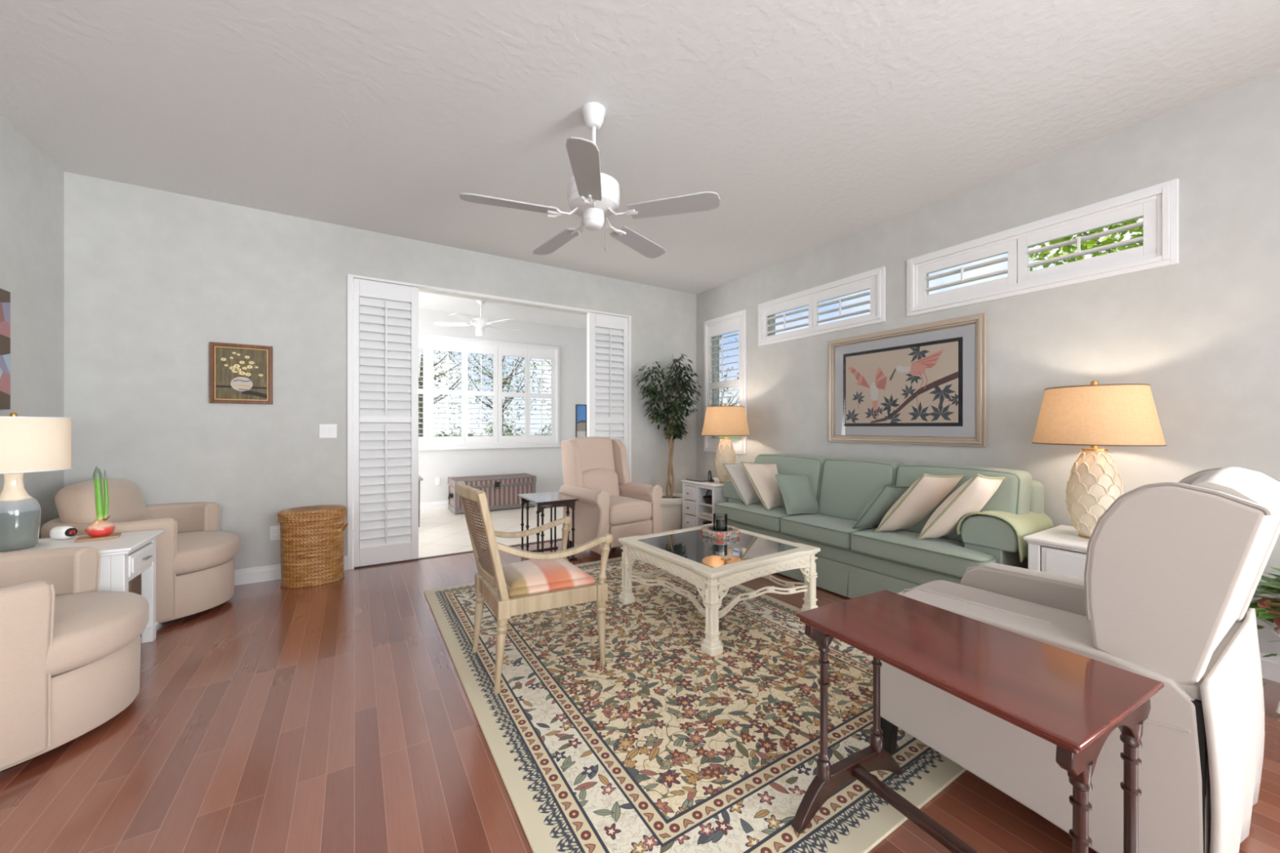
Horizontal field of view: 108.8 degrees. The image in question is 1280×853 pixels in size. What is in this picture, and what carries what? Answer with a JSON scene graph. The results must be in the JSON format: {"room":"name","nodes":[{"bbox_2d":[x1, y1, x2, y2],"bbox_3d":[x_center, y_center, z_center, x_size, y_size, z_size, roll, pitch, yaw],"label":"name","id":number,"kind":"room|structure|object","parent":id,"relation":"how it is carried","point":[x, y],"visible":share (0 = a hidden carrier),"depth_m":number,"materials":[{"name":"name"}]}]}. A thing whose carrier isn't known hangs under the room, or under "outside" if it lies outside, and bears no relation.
{"room":"living room","nodes":[
{"label":"living room","id":0,"kind":"room"},
{"bbox_2d":[0,115,63,538],"bbox_3d":[-1.592,-0.237,-0.679,0.200,2.855,8.531,0,0,-32],"label":"wall","id":1,"kind":"structure","parent":0,"point":[32,184],"depth_m":2.72,"materials":[{"name":"paint"}]},
{"bbox_2d":[0,288,10,409],"bbox_3d":[-3.236,-0.410,2.178,0.030,0.636,0.700,0,0,-32],"label":"canvas painting","id":2,"kind":"object","parent":1,"relation":"attached to","point":[5,295],"visible":1,"depth_m":2.44,"materials":[{"name":"paint"}]},
{"bbox_2d":[63,171,696,569],"bbox_3d":[-1.657,-0.237,4.412,5.473,2.855,0.180,0,0,-32],"label":"wall","id":3,"kind":"structure","parent":0,"point":[152,277],"depth_m":3.46,"materials":[{"name":"paint"}]},
{"bbox_2d":[208,342,272,404],"bbox_3d":[-2.999,-0.395,3.455,0.362,0.448,0.026,0,0,-32],"label":"flower painting","id":4,"kind":"object","parent":3,"relation":"attached to","point":[239,374],"visible":1,"depth_m":3.44,"materials":[{"name":"brown wood"}]},
{"bbox_2d":[269,525,279,541],"bbox_3d":[-2.835,0.830,3.567,0.072,0.114,0.009,0,0,-32],"label":"wall outlet","id":5,"kind":"object","parent":3,"relation":"attached to","point":[274,531],"visible":0.86,"depth_m":3.56,"materials":[{"name":"white paint"}]},
{"bbox_2d":[272,528,278,532],"bbox_3d":[-2.834,0.808,3.566,0.032,0.030,0.006,0,0,-32],"label":"socket","id":6,"kind":"object","parent":5,"relation":"attached to","point":[274,530],"depth_m":3.56,"materials":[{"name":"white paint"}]},
{"bbox_2d":[272,533,278,537],"bbox_3d":[-2.834,0.852,3.566,0.032,0.030,0.006,0,0,-32],"label":"socket","id":7,"kind":"object","parent":5,"relation":"attached to","point":[274,535],"depth_m":3.56,"materials":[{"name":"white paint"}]},
{"bbox_2d":[234,555,346,585],"bbox_3d":[-3.093,1.133,3.402,1.568,0.115,0.015,0,0,-32],"label":"baseboard","id":8,"kind":"structure","parent":3,"relation":"attached to","point":[271,572],"depth_m":3.51,"materials":[{"name":"white paint"}]},
{"bbox_2d":[319,423,337,438],"bbox_3d":[-2.548,0.037,3.744,0.120,0.114,0.011,0,0,-32],"label":"light switch","id":9,"kind":"object","parent":3,"relation":"attached to","point":[326,431],"visible":1,"depth_m":3.74,"materials":[{"name":"white paint"}]},
{"bbox_2d":[351,278,418,567],"bbox_3d":[-2.205,-0.032,3.981,0.504,2.420,0.088,0,0,-32],"label":"shutter panel","id":10,"kind":"object","parent":3,"relation":"attached to","point":[385,417],"visible":1,"depth_m":3.96,"materials":[{"name":"white paint"}]},
{"bbox_2d":[354,538,561,568],"bbox_3d":[-1.279,1.187,4.556,2.650,0.006,0.036,0,0,-32],"label":"trim","id":11,"kind":"structure","parent":3,"relation":"attached to","point":[556,539],"depth_m":4.18,"materials":[{"name":"brown wood"}]},
{"bbox_2d":[346,274,631,569],"bbox_3d":[-1.284,-0.038,4.563,2.746,2.457,0.078,0,0,-32],"label":"trim","id":12,"kind":"structure","parent":3,"relation":"attached to","point":[349,277],"depth_m":3.82,"materials":[{"name":"white paint"}]},
{"bbox_2d":[352,275,627,317],"bbox_3d":[-1.278,-1.258,4.553,2.746,0.022,0.042,0,0,-32],"label":"trim","id":13,"kind":"structure","parent":3,"relation":"attached to","point":[422,286],"depth_m":4.39,"materials":[{"name":"white paint"}]},
{"bbox_2d":[586,312,629,460],"bbox_3d":[-0.354,-0.032,5.135,0.498,2.420,0.088,0,0,-32],"label":"shutter panel","id":14,"kind":"object","parent":3,"relation":"attached to","point":[607,336],"visible":0.56,"depth_m":5.10,"materials":[{"name":"white paint"}]},
{"bbox_2d":[352,300,586,507],"bbox_3d":[-3.596,-0.237,6.301,7.160,2.855,0.200,0,0,-32],"label":"wall","id":15,"kind":"structure","parent":0,"point":[545,464],"depth_m":7.21,"materials":[{"name":"paint"}]},
{"bbox_2d":[435,477,440,485],"bbox_3d":[-2.913,0.790,6.604,0.072,0.114,0.009,0,0,-32],"label":"wall outlet","id":16,"kind":"object","parent":15,"relation":"attached to","point":[437,480],"visible":1,"depth_m":6.60,"materials":[{"name":"white paint"}]},
{"bbox_2d":[352,491,559,516],"bbox_3d":[-3.539,1.133,6.210,6.760,0.115,0.015,0,0,-32],"label":"baseboard","id":17,"kind":"structure","parent":15,"relation":"attached to","point":[431,505],"depth_m":6.57,"materials":[{"name":"white paint"}]},
{"bbox_2d":[418,333,560,450],"bbox_3d":[-2.449,-0.490,6.937,2.660,1.650,0.185,0,0,-32],"label":"window","id":18,"kind":"structure","parent":15,"relation":"in","point":[428,343],"depth_m":6.98,"materials":[{"name":"white paint"}]},
{"bbox_2d":[575,404,586,437],"bbox_3d":[-0.999,-0.065,7.790,0.196,0.610,0.020,0,0,-32],"label":"print","id":19,"kind":"object","parent":15,"relation":"attached to","point":[580,410],"visible":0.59,"depth_m":7.79,"materials":[{"name":"blue paper"}]},
{"bbox_2d":[0,0,1279,328],"bbox_3d":[-0.622,-1.765,1.527,7.560,0.200,11.850,0,0,-32],"label":"ceiling","id":20,"kind":"structure","parent":0,"point":[812,124],"depth_m":2.33,"materials":[{"name":"white paint"}]},
{"bbox_2d":[433,299,524,335],"bbox_3d":[-2.088,-1.424,6.087,1.136,0.481,1.141,0,0,-32],"label":"ceiling fan","id":21,"kind":"object","parent":20,"relation":"hanging from","point":[480,323],"visible":0.98,"depth_m":5.99,"materials":[{"name":"white paint"}]},
{"bbox_2d":[458,102,719,258],"bbox_3d":[-0.276,-1.294,2.437,1.262,0.742,1.241,0,0,-32],"label":"ceiling fan","id":22,"kind":"object","parent":20,"relation":"hanging from","point":[593,195],"visible":1,"depth_m":2.32,"materials":[{"name":"white metal"}]},
{"bbox_2d":[0,505,1279,852],"bbox_3d":[-0.594,1.250,1.486,7.163,0.120,11.550,0,0,-32],"label":"floor","id":23,"kind":"structure","parent":0,"point":[339,716],"depth_m":1.67,"materials":[{"name":"brown wood"}]},
{"bbox_2d":[0,546,149,773],"bbox_3d":[-2.457,0.757,1.706,0.855,0.865,0.820,0,0,-40],"label":"barrel chair","id":24,"kind":"object","parent":23,"relation":"on","point":[70,648],"visible":1,"depth_m":1.69,"materials":[{"name":"beige fabric"}]},
{"bbox_2d":[44,591,149,675],"bbox_3d":[-2.414,0.805,1.742,0.745,0.180,0.642,0,0,-40],"label":"seat cushion","id":25,"kind":"object","parent":24,"relation":"on","point":[89,628],"depth_m":1.77,"materials":[{"name":"beige fabric"}]},
{"bbox_2d":[0,528,164,643],"bbox_3d":[-2.834,0.887,2.267,0.586,0.605,0.554,0,0,-32],"label":"table","id":26,"kind":"object","parent":23,"relation":"on","point":[128,556],"visible":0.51,"depth_m":2.31,"materials":[{"name":"white paint"}]},
{"bbox_2d":[0,412,71,551],"bbox_3d":[-3.000,0.258,2.196,0.352,0.652,0.352,0,0,-32],"label":"table lamp","id":27,"kind":"object","parent":26,"relation":"on","point":[28,444],"visible":1,"depth_m":2.16,"materials":[{"name":"fabric"}]},
{"bbox_2d":[49,525,77,539],"bbox_3d":[-2.992,0.550,2.376,0.089,0.066,0.062,0,0,-7],"label":"alarm clock","id":28,"kind":"object","parent":26,"relation":"on","point":[64,531],"visible":1,"depth_m":2.36,"materials":[{"name":"white plastic"}]},
{"bbox_2d":[74,532,121,542],"bbox_3d":[-2.833,0.579,2.400,0.150,0.010,0.120,0,0,-44],"label":"trivet","id":29,"kind":"object","parent":26,"relation":"on","point":[87,538],"visible":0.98,"depth_m":2.37,"materials":[{"name":"brown wood"}]},
{"bbox_2d":[84,466,115,537],"bbox_3d":[-2.828,0.390,2.403,0.104,0.365,0.104,0,0,-32],"label":"bulb","id":30,"kind":"object","parent":29,"relation":"on","point":[100,526],"visible":1,"depth_m":2.39,"materials":[{"name":"green plant"}]},
{"bbox_2d":[40,478,240,626],"bbox_3d":[-3.107,0.757,2.910,0.855,0.865,0.820,0,0,-25],"label":"barrel chair","id":31,"kind":"object","parent":23,"relation":"on","point":[195,562],"visible":0.63,"depth_m":2.80,"materials":[{"name":"beige fabric"}]},
{"bbox_2d":[54,478,149,524],"bbox_3d":[-3.281,0.512,2.829,0.249,0.375,0.540,0,0,-25],"label":"cushion","id":32,"kind":"object","parent":31,"relation":"on","point":[75,504],"depth_m":2.70,"materials":[{"name":"beige fabric"}]},
{"bbox_2d":[172,530,240,574],"bbox_3d":[-3.057,0.805,2.933,0.745,0.180,0.642,0,0,-25],"label":"seat cushion","id":33,"kind":"object","parent":31,"relation":"on","point":[194,552],"depth_m":2.89,"materials":[{"name":"beige fabric"}]},
{"bbox_2d":[277,504,347,588],"bbox_3d":[-2.517,0.905,3.539,0.444,0.569,0.350,0,0,-32],"label":"wicker hamper","id":34,"kind":"object","parent":23,"relation":"on","point":[312,538],"visible":1,"depth_m":3.41,"materials":[{"name":"brown wicker"}]},
{"bbox_2d":[418,475,422,527],"bbox_3d":[-2.956,0.900,5.463,0.620,0.580,0.500,0,0,-32],"label":"table","id":35,"kind":"object","parent":23,"relation":"on","point":[420,478],"visible":0.16,"depth_m":5.42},
{"bbox_2d":[447,472,536,515],"bbox_3d":[-2.159,0.957,6.669,1.172,0.466,0.556,0,0,-32],"label":"trunk","id":36,"kind":"object","parent":23,"relation":"on","point":[502,491],"visible":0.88,"depth_m":6.52,"materials":[{"name":"brown wood"}]},
{"bbox_2d":[517,491,578,560],"bbox_3d":[-0.850,0.915,4.195,0.385,0.550,0.550,0,0,-32],"label":"table","id":37,"kind":"object","parent":23,"relation":"on","point":[551,500],"visible":0.75,"depth_m":4.09,"materials":[{"name":"brown wood"}]},
{"bbox_2d":[559,436,662,557],"bbox_3d":[-0.306,0.648,4.469,0.750,1.085,0.789,0,0,-39],"label":"chair","id":38,"kind":"object","parent":23,"relation":"on","point":[595,469],"visible":0.88,"depth_m":4.37,"materials":[{"name":"beige fabric"}]},
{"bbox_2d":[582,467,619,495],"bbox_3d":[-0.416,0.578,4.605,0.478,0.315,0.177,0,0,-39],"label":"lumbar cushion","id":39,"kind":"object","parent":38,"relation":"on","point":[605,479],"depth_m":4.57,"materials":[{"name":"beige fabric"}]},
{"bbox_2d":[608,495,652,525],"bbox_3d":[-0.247,0.785,4.395,0.488,0.190,0.600,0,0,-39],"label":"seat cushion","id":40,"kind":"object","parent":38,"relation":"on","point":[624,510],"depth_m":4.19,"materials":[{"name":"beige fabric"}]},
{"bbox_2d":[635,354,702,532],"bbox_3d":[0.334,0.172,5.232,0.826,2.036,0.512,0,0,-32],"label":"ficus tree","id":41,"kind":"object","parent":23,"relation":"on","point":[671,504],"visible":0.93,"depth_m":5.20,"materials":[{"name":"green plant"}]},
{"bbox_2d":[423,556,966,852],"bbox_3d":[0.065,1.185,2.612,2.028,0.011,2.869,0,0,-32],"label":"area rug","id":42,"kind":"object","parent":23,"relation":"on","point":[667,745],"visible":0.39,"depth_m":1.82,"materials":[{"name":"carpet"}]},
{"bbox_2d":[455,480,612,693],"bbox_3d":[-0.567,0.724,2.327,0.679,0.909,0.562,0,0,-32],"label":"armchair","id":43,"kind":"object","parent":42,"relation":"on","point":[547,580],"visible":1,"depth_m":2.18,"materials":[{"name":"paint"}]},
{"bbox_2d":[491,558,595,598],"bbox_3d":[-0.520,0.749,2.357,0.440,0.090,0.454,0,0,-32],"label":"seat cushion","id":44,"kind":"object","parent":43,"relation":"on","point":[532,578],"depth_m":2.22,"materials":[{"name":"fabric"}]},
{"bbox_2d":[617,523,820,657],"bbox_3d":[0.487,0.967,2.972,0.916,0.424,0.916,0,0,-34],"label":"coffee table","id":45,"kind":"object","parent":42,"relation":"on","point":[714,566],"visible":0.9,"depth_m":2.77,"materials":[{"name":"beige paint"}]},
{"bbox_2d":[700,524,739,538],"bbox_3d":[0.564,0.738,3.228,0.270,0.041,0.272,0,0,-32],"label":"tray","id":46,"kind":"object","parent":45,"relation":"on","point":[708,531],"visible":0.87,"depth_m":3.13,"materials":[{"name":"stone"}]},
{"bbox_2d":[713,513,727,531],"bbox_3d":[0.564,0.682,3.226,0.099,0.128,0.099,0,0,-32],"label":"candle jar","id":47,"kind":"object","parent":46,"relation":"on","point":[720,524],"visible":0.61,"depth_m":3.19,"materials":[{"name":"black glass"}]},
{"bbox_2d":[680,477,728,528],"bbox_3d":[0.820,0.890,4.950,0.574,0.600,0.549,0,0,-32],"label":"end table","id":48,"kind":"object","parent":23,"relation":"on","point":[694,504],"visible":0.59,"depth_m":4.86,"materials":[{"name":"white paint"}]},
{"bbox_2d":[685,477,714,482],"bbox_3d":[0.654,0.581,5.002,0.200,0.016,0.250,0,0,-32],"label":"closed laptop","id":49,"kind":"object","parent":48,"relation":"on","point":[695,479],"visible":1,"depth_m":4.95,"materials":[{"name":"grey plastic"}]},
{"bbox_2d":[698,502,711,506],"bbox_3d":[0.892,0.808,4.858,0.508,0.014,0.250,0,0,-32],"label":"shelf","id":50,"kind":"object","parent":48,"relation":"attached to","point":[700,504],"depth_m":4.78,"materials":[{"name":"white paint"}]},
{"bbox_2d":[698,516,711,520],"bbox_3d":[0.892,0.953,4.858,0.508,0.014,0.250,0,0,-32],"label":"shelf","id":51,"kind":"object","parent":48,"relation":"attached to","point":[700,517],"depth_m":4.76,"materials":[{"name":"white paint"}]},
{"bbox_2d":[702,488,711,504],"bbox_3d":[0.757,0.724,4.790,0.204,0.151,0.208,0,0,-32],"label":"basket","id":52,"kind":"object","parent":48,"relation":"on","point":[708,499],"visible":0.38,"depth_m":4.74,"materials":[{"name":"wicker"}]},
{"bbox_2d":[702,495,711,504],"bbox_3d":[0.757,0.766,4.790,0.204,0.066,0.204,0,0,-32],"label":"bowl","id":53,"kind":"object","parent":52,"relation":"on","point":[708,499],"depth_m":4.74,"materials":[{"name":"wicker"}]},
{"bbox_2d":[702,520,711,524],"bbox_3d":[0.803,1.058,4.801,0.228,0.110,0.178,0,0,-32],"label":"storage box","id":54,"kind":"object","parent":48,"relation":"on","point":[709,522],"visible":0.21,"depth_m":4.80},
{"bbox_2d":[707,470,713,482],"bbox_3d":[0.757,0.527,4.865,0.048,0.126,0.092,0,0,-12],"label":"photo frame","id":55,"kind":"object","parent":48,"relation":"on","point":[709,473],"visible":1,"depth_m":4.86,"materials":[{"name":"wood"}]},
{"bbox_2d":[701,403,750,483],"bbox_3d":[0.902,0.172,4.839,0.507,0.833,0.507,0,0,-32],"label":"table lamp","id":56,"kind":"object","parent":48,"relation":"on","point":[725,420],"visible":0.84,"depth_m":4.69,"materials":[{"name":"beige fabric"}]},
{"bbox_3d":[0.786,0.938,4.790,0.250,0.014,0.200,0,0,-32],"label":"magazine","id":57,"kind":"object","parent":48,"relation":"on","visible":0},
{"bbox_3d":[0.786,0.921,4.790,0.250,0.014,0.190,0,0,-35],"label":"magazine","id":58,"kind":"object","parent":57,"relation":"on","visible":0},
{"bbox_2d":[700,511,711,515],"bbox_3d":[0.786,0.905,4.790,0.250,0.014,0.180,0,0,-38],"label":"magazine","id":59,"kind":"object","parent":58,"relation":"on","point":[709,513],"visible":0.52,"depth_m":4.76,"materials":[{"name":"paper"}]},
{"bbox_2d":[714,453,1054,598],"bbox_3d":[1.588,0.718,3.591,0.736,0.920,2.393,0,0,-32],"label":"sofa","id":60,"kind":"object","parent":23,"relation":"on","point":[851,563],"visible":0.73,"depth_m":3.09,"materials":[{"name":"green fabric"}]},
{"bbox_2d":[722,462,759,506],"bbox_3d":[0.987,0.531,4.316,0.272,0.378,0.324,0,0,-32],"label":"throw pillow","id":61,"kind":"object","parent":60,"relation":"on","point":[738,475],"visible":0.72,"depth_m":4.25,"materials":[{"name":"beige fabric"}]},
{"bbox_2d":[715,502,801,530],"bbox_3d":[1.076,0.781,4.121,0.415,0.142,0.782,0,0,-32],"label":"seat cushion","id":62,"kind":"object","parent":60,"relation":"on","point":[756,516],"depth_m":3.97,"materials":[{"name":"green fabric"}]},
{"bbox_2d":[740,462,782,511],"bbox_3d":[1.118,0.517,4.087,0.291,0.398,0.328,0,0,-32],"label":"throw pillow","id":63,"kind":"object","parent":60,"relation":"on","point":[762,477],"visible":0.91,"depth_m":4.03,"materials":[{"name":"beige fabric"}]},
{"bbox_2d":[755,453,831,507],"bbox_3d":[1.353,0.494,4.156,0.283,0.472,0.756,0,0,-32],"label":"cushion","id":64,"kind":"object","parent":60,"relation":"on","point":[812,466],"depth_m":3.98,"materials":[{"name":"green fabric"}]},
{"bbox_2d":[774,474,818,515],"bbox_3d":[1.319,0.559,3.803,0.346,0.322,0.179,0,0,-12],"label":"throw pillow","id":65,"kind":"object","parent":60,"relation":"on","point":[798,496],"visible":0.98,"depth_m":3.75,"materials":[{"name":"green fabric"}]},
{"bbox_2d":[780,513,875,547],"bbox_3d":[1.448,0.781,3.524,0.415,0.142,0.606,0,0,-32],"label":"seat cushion","id":66,"kind":"object","parent":60,"relation":"on","point":[828,530],"depth_m":3.42,"materials":[{"name":"green fabric"}]},
{"bbox_2d":[818,457,904,526],"bbox_3d":[1.715,0.494,3.575,0.283,0.472,0.600,0,0,-32],"label":"cushion","id":67,"kind":"object","parent":60,"relation":"on","point":[846,486],"depth_m":3.53,"materials":[{"name":"green fabric"}]},
{"bbox_2d":[853,484,910,528],"bbox_3d":[1.688,0.553,3.199,0.261,0.340,0.277,0,0,-32],"label":"throw pillow","id":68,"kind":"object","parent":60,"relation":"on","point":[875,511],"visible":0.84,"depth_m":3.13,"materials":[{"name":"green fabric"}]},
{"bbox_2d":[874,473,964,532],"bbox_3d":[1.815,0.506,2.995,0.262,0.427,0.440,0,0,-32],"label":"throw pillow","id":69,"kind":"object","parent":60,"relation":"on","point":[928,491],"visible":1,"depth_m":2.92,"materials":[{"name":"beige fabric"}]},
{"bbox_2d":[850,528,995,576],"bbox_3d":[1.823,0.781,2.922,0.415,0.142,0.792,0,0,-32],"label":"seat cushion","id":70,"kind":"object","parent":60,"relation":"on","point":[944,555],"depth_m":2.81,"materials":[{"name":"green fabric"}]},
{"bbox_2d":[916,473,1005,540],"bbox_3d":[1.944,0.490,2.789,0.262,0.445,0.373,0,0,-32],"label":"throw pillow","id":71,"kind":"object","parent":60,"relation":"on","point":[973,495],"visible":0.96,"depth_m":2.70,"materials":[{"name":"beige fabric"}]},
{"bbox_2d":[896,463,1031,542],"bbox_3d":[2.070,0.494,3.005,0.283,0.472,0.732,0,0,-32],"label":"cushion","id":72,"kind":"object","parent":60,"relation":"on","point":[1013,497],"depth_m":2.80,"materials":[{"name":"fabric"}]},
{"bbox_2d":[791,590,1164,852],"bbox_3d":[0.808,0.874,1.190,0.490,0.629,0.650,0,0,-28],"label":"side table","id":73,"kind":"object","parent":23,"relation":"on","point":[1072,701],"visible":1,"depth_m":1.09,"materials":[{"name":"brown wood"}]},
{"bbox_2d":[1023,524,1089,579],"bbox_3d":[2.445,0.890,2.351,0.584,0.600,0.597,0,0,-32],"label":"end table","id":74,"kind":"object","parent":23,"relation":"on","point":[1060,549],"visible":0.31,"depth_m":2.38,"materials":[{"name":"white paint"}]},
{"bbox_2d":[1031,380,1167,538],"bbox_3d":[2.413,0.172,2.434,0.507,0.833,0.507,0,0,-32],"label":"table lamp","id":75,"kind":"object","parent":74,"relation":"on","point":[1095,415],"visible":0.85,"depth_m":2.33,"materials":[{"name":"beige fabric"}]},
{"bbox_2d":[880,466,1279,852],"bbox_3d":[1.373,0.650,1.536,0.753,1.080,0.924,0,0,-32],"label":"recliner","id":76,"kind":"object","parent":23,"relation":"on","point":[1173,571],"visible":0.79,"depth_m":1.14,"materials":[{"name":"white fabric"}]},
{"bbox_2d":[897,580,1092,634],"bbox_3d":[1.314,0.724,1.632,0.468,0.152,0.700,0,0,-32],"label":"seat cushion","id":77,"kind":"object","parent":76,"relation":"on","point":[1067,613],"depth_m":1.72,"materials":[{"name":"white fabric"}]},
{"bbox_2d":[1271,626,1279,713],"bbox_3d":[2.819,1.026,1.855,0.302,0.316,0.306,0,0,-32],"label":"plant stand","id":78,"kind":"object","parent":23,"relation":"on","point":[1274,629],"visible":0.99,"depth_m":1.93,"materials":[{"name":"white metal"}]},
{"bbox_2d":[1243,566,1279,686],"bbox_3d":[2.784,0.809,1.857,0.563,0.512,0.584,0,0,-32],"label":"ivy","id":79,"kind":"object","parent":78,"relation":"on","point":[1266,608],"visible":0.7,"depth_m":1.94,"materials":[{"name":"plant"}]},
{"bbox_2d":[696,69,1279,657],"bbox_3d":[2.997,-0.237,2.286,0.180,2.855,8.711,0,0,-32],"label":"wall","id":80,"kind":"structure","parent":0,"point":[1202,330],"depth_m":2.60,"materials":[{"name":"paint"}]},
{"bbox_2d":[703,309,746,454],"bbox_3d":[1.026,-0.491,5.367,0.169,1.594,0.710,0,0,-32],"label":"window","id":81,"kind":"structure","parent":80,"relation":"in","point":[737,321],"depth_m":5.33,"materials":[{"name":"white paint"}]},
{"bbox_2d":[758,266,885,346],"bbox_3d":[1.672,-1.076,4.330,0.169,0.448,1.370,0,0,-32],"label":"window","id":82,"kind":"structure","parent":80,"relation":"in","point":[874,280],"depth_m":4.19,"materials":[{"name":"white paint"}]},
{"bbox_2d":[828,312,986,447],"bbox_3d":[2.030,-0.318,3.635,0.036,0.915,1.220,0,0,-32],"label":"print","id":83,"kind":"object","parent":80,"relation":"attached to","point":[926,384],"visible":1,"depth_m":3.53,"materials":[{"name":"paper"}]},
{"bbox_2d":[906,178,1178,316],"bbox_3d":[2.494,-1.074,3.011,0.169,0.442,1.383,0,0,-32],"label":"window","id":84,"kind":"structure","parent":80,"relation":"in","point":[1157,205],"depth_m":2.81,"materials":[{"name":"white paint"}]},
{"bbox_2d":[1259,652,1279,682],"bbox_3d":[2.962,1.133,2.158,0.015,0.115,8.531,0,0,-32],"label":"baseboard","id":85,"kind":"structure","parent":80,"relation":"attached to","point":[1270,666],"depth_m":2.15,"materials":[{"name":"white paint"}]},
{"bbox_2d":[1257,598,1279,627],"bbox_3d":[2.799,0.815,1.862,0.350,0.105,0.350,0,0,-32],"label":"pot","id":86,"kind":"object","parent":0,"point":[1261,611],"depth_m":1.93,"materials":[{"name":"ceramic"}]},
{"label":"outside","id":87,"kind":"structure","parent":0,"visible":0},
{"bbox_2d":[433,435,738,439],"bbox_3d":[0.555,1.435,18.019,100.000,0.210,110.000,0,0,-32],"label":"lawn","id":88,"kind":"structure","parent":87,"point":[720,437],"depth_m":62.24,"materials":[{"name":"green plant"}]},
{"bbox_2d":[418,350,484,436],"bbox_3d":[-4.787,-0.750,10.207,2.273,4.169,2.559,0,0,32],"label":"tree","id":89,"kind":"object","parent":88,"relation":"on","point":[420,384],"visible":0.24,"depth_m":10.24,"materials":[{"name":"green plant"}]},
{"bbox_2d":[435,421,475,436],"bbox_3d":[-5.079,0.626,12.452,1.322,1.538,1.417,0,0,36],"label":"shrub","id":90,"kind":"object","parent":88,"relation":"on","point":[455,427],"visible":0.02,"depth_m":12.43,"materials":[{"name":"green plant"}]},
{"bbox_2d":[444,352,546,435],"bbox_3d":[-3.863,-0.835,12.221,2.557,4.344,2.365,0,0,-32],"label":"tree","id":91,"kind":"object","parent":88,"relation":"on","point":[504,383],"visible":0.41,"depth_m":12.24,"materials":[{"name":"green plant"}]},
{"bbox_2d":[481,419,524,435],"bbox_3d":[-4.104,0.498,13.706,1.605,1.665,1.259,0,0,-32],"label":"shrub","id":92,"kind":"object","parent":88,"relation":"on","point":[507,427],"visible":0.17,"depth_m":13.68,"materials":[{"name":"green plant"}]},
{"bbox_2d":[530,359,551,426],"bbox_3d":[-1.560,-0.844,12.685,2.973,4.361,2.581,0,0,-32],"label":"tree","id":93,"kind":"object","parent":88,"relation":"on","point":[534,362],"visible":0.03,"depth_m":12.17,"materials":[{"name":"green plant"}]},
{"bbox_2d":[534,422,551,435],"bbox_3d":[-2.643,0.591,14.452,1.483,1.483,1.338,0,0,-32],"label":"shrub","id":94,"kind":"object","parent":88,"relation":"on","point":[545,426],"visible":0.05,"depth_m":14.19,"materials":[{"name":"green plant"}]},
{"bbox_2d":[719,335,738,405],"bbox_3d":[2.148,-0.736,12.642,2.352,4.140,2.226,0,0,-32],"label":"tree","id":95,"kind":"object","parent":88,"relation":"on","point":[720,336],"visible":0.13,"depth_m":12.74,"materials":[{"name":"green plant"}]},
{"bbox_2d":[1028,217,1142,271],"bbox_3d":[5.977,-1.501,4.753,3.876,5.667,3.203,0,0,-30],"label":"tree","id":96,"kind":"object","parent":88,"relation":"on","point":[1086,245],"visible":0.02,"depth_m":5.00,"materials":[{"name":"green plant"}]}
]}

